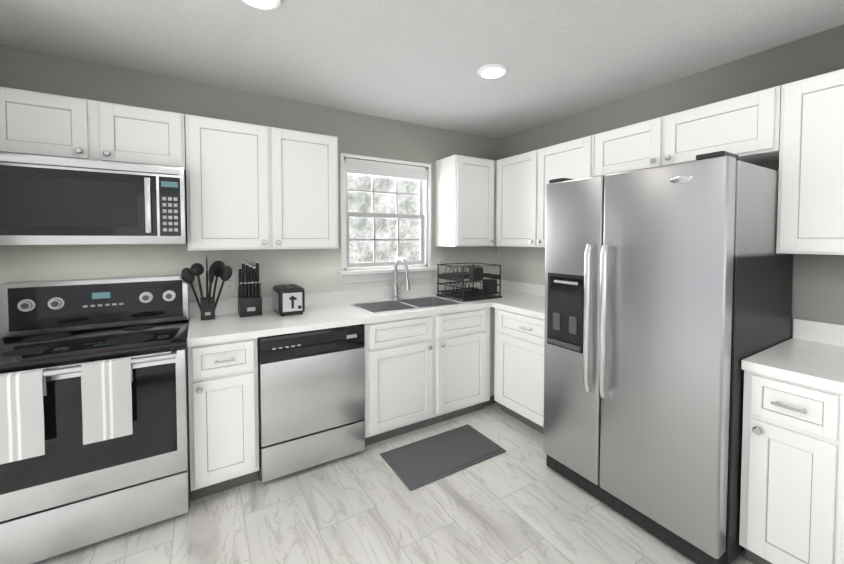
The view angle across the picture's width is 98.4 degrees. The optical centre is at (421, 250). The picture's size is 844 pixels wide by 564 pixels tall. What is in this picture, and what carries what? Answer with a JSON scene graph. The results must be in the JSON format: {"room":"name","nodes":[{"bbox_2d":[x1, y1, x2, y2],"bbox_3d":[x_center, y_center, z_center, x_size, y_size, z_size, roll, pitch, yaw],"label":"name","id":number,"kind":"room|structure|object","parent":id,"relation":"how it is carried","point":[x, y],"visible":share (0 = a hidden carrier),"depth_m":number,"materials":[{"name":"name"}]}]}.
{"room":"kitchen","nodes":[
{"label":"kitchen","id":0,"kind":"room"},
{"bbox_2d":[0,45,497,338],"bbox_3d":[-0.783,0.108,2.950,3.855,2.475,0.120,-1,2,-31],"label":"wall","id":1,"kind":"structure","parent":0,"point":[314,270],"depth_m":2.51,"materials":[{"name":"paint"}]},
{"bbox_2d":[0,87,185,173],"bbox_3d":[-1.824,-0.628,2.008,0.874,0.323,0.358,-1,2,-31],"label":"upper cabinet","id":2,"kind":"object","parent":1,"relation":"attached to","point":[37,123],"visible":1,"depth_m":1.90,"materials":[{"name":"white wood"}]},
{"bbox_2d":[0,152,187,244],"bbox_3d":[-1.780,-0.248,1.988,0.825,0.428,0.460,-1,2,-31],"label":"over-the-range microwave","id":3,"kind":"object","parent":2,"relation":"attached to","point":[48,200],"visible":1,"depth_m":1.83,"materials":[{"name":"grey metal"}]},
{"bbox_2d":[224,275,234,291],"bbox_3d":[-1.341,0.229,2.538,0.070,0.116,0.008,-1,2,-31],"label":"electrical outlet plate","id":4,"kind":"object","parent":1,"relation":"attached to","point":[229,285],"depth_m":2.54,"materials":[{"name":"white plastic"}]},
{"bbox_2d":[185,114,338,250],"bbox_3d":[-1.058,-0.407,2.482,0.913,0.795,0.358,-1,2,-31],"label":"upper cabinet","id":5,"kind":"object","parent":1,"relation":"attached to","point":[253,187],"visible":1,"depth_m":2.32,"materials":[{"name":"white wood"}]},
{"bbox_2d":[337,153,436,283],"bbox_3d":[-0.301,-0.263,3.188,0.926,1.053,0.165,-1,2,-31],"label":"double-hung window","id":6,"kind":"structure","parent":1,"relation":"in","point":[374,273],"depth_m":3.17,"materials":[{"name":"white"}]},
{"bbox_2d":[438,258,443,269],"bbox_3d":[0.179,0.130,3.461,0.070,0.116,0.008,-1,2,-31],"label":"electrical outlet plate","id":7,"kind":"object","parent":1,"relation":"attached to","point":[440,260],"depth_m":3.46,"materials":[{"name":"white plastic"}]},
{"bbox_2d":[435,154,493,246],"bbox_3d":[0.408,-0.435,3.375,0.440,0.795,0.358,-1,2,-31],"label":"upper cabinet","id":8,"kind":"object","parent":1,"relation":"attached to","point":[464,201],"visible":1,"depth_m":3.25,"materials":[{"name":"white wood"}]},
{"bbox_2d":[32,402,752,563],"bbox_3d":[-0.483,1.466,0.130,6.320,0.060,5.320,-1,2,-31],"label":"floor","id":9,"kind":"structure","parent":0,"point":[518,501],"depth_m":1.86,"materials":[{"name":"tile"}]},
{"bbox_2d":[0,275,189,563],"bbox_3d":[-1.700,0.777,1.889,0.829,1.205,0.737,-1,2,-31],"label":"range","id":10,"kind":"object","parent":9,"relation":"on","point":[68,491],"visible":0.94,"depth_m":1.76,"materials":[{"name":"grey metal"}]},
{"bbox_2d":[0,368,46,464],"bbox_3d":[-1.662,0.677,1.492,0.170,0.357,0.045,-1,2,-31],"label":"towel","id":11,"kind":"object","parent":10,"relation":"hanging from","point":[22,427],"visible":0.94,"depth_m":1.49,"materials":[{"name":"grey fabric"}]},
{"bbox_2d":[81,357,132,444],"bbox_3d":[-1.414,0.670,1.643,0.170,0.352,0.045,-1,2,-31],"label":"towel","id":12,"kind":"object","parent":10,"relation":"hanging from","point":[106,389],"visible":0.96,"depth_m":1.62,"materials":[{"name":"grey fabric"}]},
{"bbox_2d":[188,338,258,500],"bbox_3d":[-1.228,0.929,2.245,0.335,0.880,0.659,-1,2,-31],"label":"base cabinet","id":13,"kind":"object","parent":9,"relation":"on","point":[223,414],"visible":1,"depth_m":2.00,"materials":[{"name":"white wood"}]},
{"bbox_2d":[257,324,364,482],"bbox_3d":[-0.811,0.912,2.511,0.645,0.857,0.637,-1,2,-31],"label":"dishwasher","id":14,"kind":"object","parent":9,"relation":"on","point":[311,398],"visible":0.9,"depth_m":2.22,"materials":[{"name":"grey metal"}]},
{"bbox_2d":[363,308,489,445],"bbox_3d":[-0.056,0.906,2.962,1.105,0.880,0.653,-1,2,-31],"label":"base cabinet","id":15,"kind":"object","parent":9,"relation":"on","point":[423,371],"visible":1,"depth_m":2.67,"materials":[{"name":"white wood"}]},
{"bbox_2d":[187,282,522,346],"bbox_3d":[-0.205,0.399,2.852,2.733,0.139,0.660,-1,2,-31],"label":"countertop","id":16,"kind":"structure","parent":15,"relation":"on","point":[328,309],"depth_m":2.50,"materials":[{"name":"stone"}]},
{"bbox_2d":[181,255,231,320],"bbox_3d":[-1.374,0.238,2.340,0.285,0.413,0.190,-1,2,-31],"label":"utensil holder","id":17,"kind":"object","parent":16,"relation":"on","point":[207,304],"visible":1,"depth_m":2.32,"materials":[{"name":"black plastic"}]},
{"bbox_2d":[238,262,261,316],"bbox_3d":[-1.180,0.261,2.495,0.136,0.356,0.152,-1,2,-31],"label":"knife block","id":18,"kind":"object","parent":16,"relation":"on","point":[249,298],"visible":1,"depth_m":2.46,"materials":[{"name":"black plastic"}]},
{"bbox_2d":[273,284,304,315],"bbox_3d":[-0.934,0.344,2.555,0.173,0.186,0.300,-1,2,-31],"label":"toaster","id":19,"kind":"object","parent":16,"relation":"on","point":[288,298],"visible":1,"depth_m":2.46,"materials":[{"name":"grey metal"}]},
{"bbox_2d":[392,257,409,299],"bbox_3d":[-0.155,0.240,3.061,0.118,0.364,0.269,-1,2,-31],"label":"gooseneck faucet","id":20,"kind":"object","parent":16,"relation":"on","point":[396,288],"visible":0.98,"depth_m":3.11,"materials":[{"name":"silver metal"}]},
{"bbox_2d":[349,296,461,313],"bbox_3d":[-0.127,0.511,2.900,0.784,0.173,0.434,-1,2,-31],"label":"double-bowl sink","id":21,"kind":"object","parent":16,"relation":"in","point":[397,305],"visible":0.31,"depth_m":3.01,"materials":[{"name":"silver metal"}]},
{"bbox_2d":[436,262,501,301],"bbox_3d":[0.432,0.271,3.242,0.440,0.289,0.455,-1,2,-31],"label":"dish rack","id":22,"kind":"object","parent":16,"relation":"on","point":[475,273],"visible":1,"depth_m":3.19,"materials":[{"name":"black metal"}]},
{"bbox_2d":[464,279,525,286],"bbox_3d":[0.691,0.381,3.398,0.633,0.139,0.360,-1,2,-31],"label":"countertop","id":23,"kind":"structure","parent":15,"relation":"on","point":[502,280],"depth_m":3.68,"materials":[{"name":"stone"}]},
{"bbox_2d":[495,283,544,318],"bbox_3d":[1.039,0.399,2.829,0.633,0.139,0.673,-1,2,-31],"label":"countertop","id":24,"kind":"structure","parent":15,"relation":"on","point":[529,299],"depth_m":3.07,"materials":[{"name":"stone"}]},
{"bbox_2d":[380,424,505,490],"bbox_3d":[0.145,1.355,2.445,0.745,0.012,0.415,-1,2,-31],"label":"kitchen mat","id":25,"kind":"object","parent":9,"relation":"on","point":[419,463],"visible":1,"depth_m":2.40,"materials":[{"name":"grey rubber"}]},
{"bbox_2d":[484,307,495,405],"bbox_3d":[0.662,0.890,3.460,0.630,0.880,0.550,-1,2,-31],"label":"base cabinet","id":26,"kind":"object","parent":9,"relation":"on","point":[492,340],"visible":0.04,"depth_m":3.10,"materials":[{"name":"white wood"}]},
{"bbox_2d":[494,308,544,433],"bbox_3d":[1.018,0.909,2.854,0.659,0.880,0.706,-1,2,-31],"label":"base cabinet","id":27,"kind":"object","parent":9,"relation":"on","point":[519,369],"visible":0.48,"depth_m":2.76,"materials":[{"name":"white wood"}]},
{"bbox_2d":[543,151,792,563],"bbox_3d":[1.315,0.476,2.066,0.902,1.797,0.908,-1,2,-31],"label":"refrigerator","id":28,"kind":"object","parent":9,"relation":"on","point":[668,298],"visible":0.98,"depth_m":1.70,"materials":[{"name":"grey metal"}]},
{"bbox_2d":[739,370,843,563],"bbox_3d":[1.815,0.953,1.482,0.726,0.880,0.620,-1,2,-31],"label":"base cabinet","id":29,"kind":"object","parent":9,"relation":"on","point":[792,491],"visible":0.98,"depth_m":1.44,"materials":[{"name":"white wood"}]},
{"bbox_3d":[0.906,0.993,0.214,3.600,0.880,0.654,-1,2,-31],"label":"base cabinet","id":30,"kind":"object","parent":9,"relation":"on","visible":0},
{"bbox_2d":[741,319,843,393],"bbox_3d":[1.821,0.442,1.483,0.697,0.139,0.600,-1,2,-31],"label":"countertop","id":31,"kind":"structure","parent":30,"relation":"on","point":[810,353],"depth_m":1.42,"materials":[{"name":"stone"}]},
{"bbox_2d":[0,0,843,138],"bbox_3d":[-0.483,-1.078,0.049,6.320,0.080,5.320,-1,2,-31],"label":"ceiling","id":32,"kind":"structure","parent":0,"point":[420,62],"depth_m":1.94,"materials":[{"name":"white paint"}]},
{"bbox_2d":[241,0,282,9],"bbox_3d":[-0.694,-1.078,1.549,0.190,0.013,0.190,-1,2,-31],"label":"recessed light","id":33,"kind":"object","parent":32,"relation":"in","point":[266,4],"visible":0.96,"depth_m":1.59,"materials":[{"name":"white plastic"}]},
{"bbox_2d":[477,64,508,78],"bbox_3d":[0.437,-1.100,2.249,0.190,0.013,0.190,-1,2,-31],"label":"recessed light","id":34,"kind":"object","parent":32,"relation":"in","point":[491,71],"visible":1,"depth_m":2.23,"materials":[{"name":"white plastic"}]},
{"bbox_2d":[497,24,843,337],"bbox_3d":[2.196,0.150,1.651,0.120,2.475,5.200,-1,2,-31],"label":"wall","id":35,"kind":"structure","parent":0,"point":[817,287],"depth_m":2.14,"materials":[{"name":"paint"}]},
{"bbox_2d":[493,159,500,245],"bbox_3d":[0.754,-0.441,3.559,0.330,0.794,0.403,-1,2,-31],"label":"upper cabinet","id":36,"kind":"object","parent":35,"relation":"attached to","point":[497,164],"depth_m":3.34,"materials":[{"name":"white wood"}]},
{"bbox_2d":[501,135,594,246],"bbox_3d":[1.077,-0.424,3.031,0.330,0.794,0.953,-1,2,-31],"label":"upper cabinet","id":37,"kind":"object","parent":35,"relation":"attached to","point":[521,181],"depth_m":2.98,"materials":[{"name":"white wood"}]},
{"bbox_2d":[594,85,780,175],"bbox_3d":[1.561,-0.643,2.202,0.358,0.305,0.950,-1,2,-31],"label":"upper cabinet","id":38,"kind":"object","parent":35,"relation":"attached to","point":[746,128],"visible":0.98,"depth_m":2.00,"materials":[{"name":"white wood"}]},
{"bbox_2d":[776,69,843,254],"bbox_3d":[1.960,-0.378,1.555,0.358,0.795,0.579,-1,2,-31],"label":"upper cabinet","id":39,"kind":"object","parent":35,"relation":"attached to","point":[810,217],"visible":1,"depth_m":1.63,"materials":[{"name":"white wood"}]},
{"label":"outside","id":40,"kind":"structure","parent":0,"visible":0},
{"bbox_2d":[347,173,419,262],"bbox_3d":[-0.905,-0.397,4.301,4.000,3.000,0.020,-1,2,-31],"label":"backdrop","id":41,"kind":"structure","parent":40,"point":[405,252],"depth_m":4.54,"materials":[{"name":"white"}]}
]}

